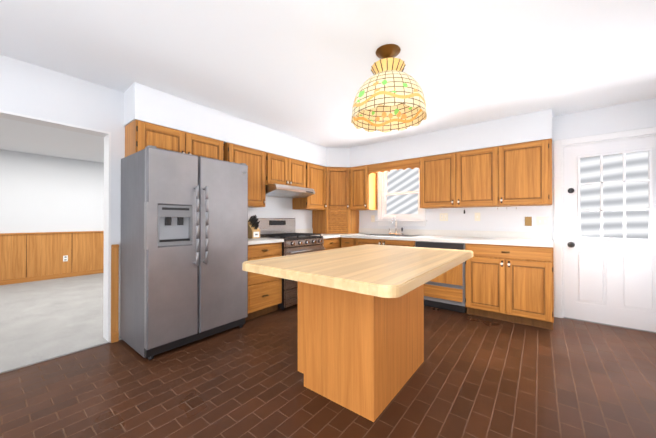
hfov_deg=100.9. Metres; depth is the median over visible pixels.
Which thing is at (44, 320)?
floor
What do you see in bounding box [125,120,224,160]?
upper cabinet
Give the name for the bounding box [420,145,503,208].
upper cabinet
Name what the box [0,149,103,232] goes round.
wall
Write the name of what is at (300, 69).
ceiling
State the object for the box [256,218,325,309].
range
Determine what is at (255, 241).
countertop
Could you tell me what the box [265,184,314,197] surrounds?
range hood
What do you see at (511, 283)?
base cabinet
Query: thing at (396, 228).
chrome faucet
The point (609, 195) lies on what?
exterior door
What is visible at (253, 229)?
knife block
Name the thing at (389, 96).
pendant lamp
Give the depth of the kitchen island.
1.71 m
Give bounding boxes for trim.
[0,110,110,341]
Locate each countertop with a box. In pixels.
[242,244,472,299]
[248,237,283,244]
[295,228,341,238]
[342,228,553,246]
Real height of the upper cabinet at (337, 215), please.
1.138 m
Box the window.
[376,168,426,225]
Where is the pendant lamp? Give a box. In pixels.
[351,44,426,132]
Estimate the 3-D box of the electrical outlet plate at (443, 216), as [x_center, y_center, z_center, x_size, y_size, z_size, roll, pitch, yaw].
[1.701,-0.028,3.984,0.115,0.114,0.008,0,0,38]
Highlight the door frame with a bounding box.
[554,127,655,317]
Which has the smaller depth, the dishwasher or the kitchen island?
the kitchen island
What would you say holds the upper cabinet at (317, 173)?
attached to the wall at (29, 89)
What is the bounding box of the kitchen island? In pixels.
[294,280,423,421]
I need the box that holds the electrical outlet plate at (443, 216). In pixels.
[440,213,447,220]
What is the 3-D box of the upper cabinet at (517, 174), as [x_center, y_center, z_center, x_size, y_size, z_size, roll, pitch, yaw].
[2.345,-0.526,3.285,0.565,0.730,0.316,0,0,38]
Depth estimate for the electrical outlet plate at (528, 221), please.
3.37 m
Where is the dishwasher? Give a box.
[415,241,466,312]
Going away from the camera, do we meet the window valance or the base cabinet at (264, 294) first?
the base cabinet at (264, 294)
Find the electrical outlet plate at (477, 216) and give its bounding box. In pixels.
[475,213,479,220]
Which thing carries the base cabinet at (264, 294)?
on the floor at (474, 376)
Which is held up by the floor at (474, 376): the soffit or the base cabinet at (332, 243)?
the base cabinet at (332, 243)
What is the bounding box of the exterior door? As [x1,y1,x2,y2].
[563,136,655,333]
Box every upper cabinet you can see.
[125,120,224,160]
[225,142,268,207]
[269,153,308,187]
[293,163,326,209]
[312,167,358,233]
[350,165,376,209]
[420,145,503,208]
[504,139,551,206]
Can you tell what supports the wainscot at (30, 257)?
attached to the wall at (42, 193)
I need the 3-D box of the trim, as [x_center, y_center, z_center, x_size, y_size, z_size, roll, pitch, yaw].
[-2.339,0.165,2.272,0.164,1.951,0.793,0,0,38]
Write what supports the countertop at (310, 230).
on the base cabinet at (347, 242)
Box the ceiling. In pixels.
[0,0,655,162]
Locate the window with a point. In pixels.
(399, 194)
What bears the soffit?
attached to the ceiling
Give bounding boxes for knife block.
[248,215,259,238]
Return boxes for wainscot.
[0,231,103,284]
[111,244,118,342]
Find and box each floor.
[0,273,109,373]
[0,304,655,437]
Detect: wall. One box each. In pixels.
[0,54,311,342]
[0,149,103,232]
[359,98,655,264]
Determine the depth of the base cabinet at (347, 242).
4.02 m
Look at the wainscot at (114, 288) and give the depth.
2.55 m
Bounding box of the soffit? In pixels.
[124,82,551,166]
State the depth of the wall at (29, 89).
2.39 m
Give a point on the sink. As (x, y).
(394, 235)
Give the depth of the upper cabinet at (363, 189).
4.52 m
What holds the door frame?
attached to the wall at (641, 114)
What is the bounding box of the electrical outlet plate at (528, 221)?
[525,217,531,225]
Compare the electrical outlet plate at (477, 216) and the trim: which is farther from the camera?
the electrical outlet plate at (477, 216)
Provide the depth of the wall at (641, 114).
3.25 m
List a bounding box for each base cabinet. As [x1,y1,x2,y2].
[245,242,281,320]
[324,237,340,249]
[341,237,414,247]
[465,243,553,329]
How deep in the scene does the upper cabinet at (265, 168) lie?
3.43 m
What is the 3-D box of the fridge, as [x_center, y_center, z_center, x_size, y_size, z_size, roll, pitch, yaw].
[-1.385,0.282,2.713,0.752,1.746,0.950,0,0,38]
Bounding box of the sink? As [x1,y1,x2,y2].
[362,234,423,236]
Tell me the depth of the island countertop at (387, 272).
1.45 m
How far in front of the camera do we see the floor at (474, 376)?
1.83 m
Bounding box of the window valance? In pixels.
[369,158,419,174]
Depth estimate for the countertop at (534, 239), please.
3.56 m
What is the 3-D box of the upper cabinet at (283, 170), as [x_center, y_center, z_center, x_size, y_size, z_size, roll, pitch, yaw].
[-0.696,-0.673,3.989,0.316,0.430,0.770,0,0,38]
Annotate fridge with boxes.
[120,145,247,359]
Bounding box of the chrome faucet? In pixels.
[388,217,403,234]

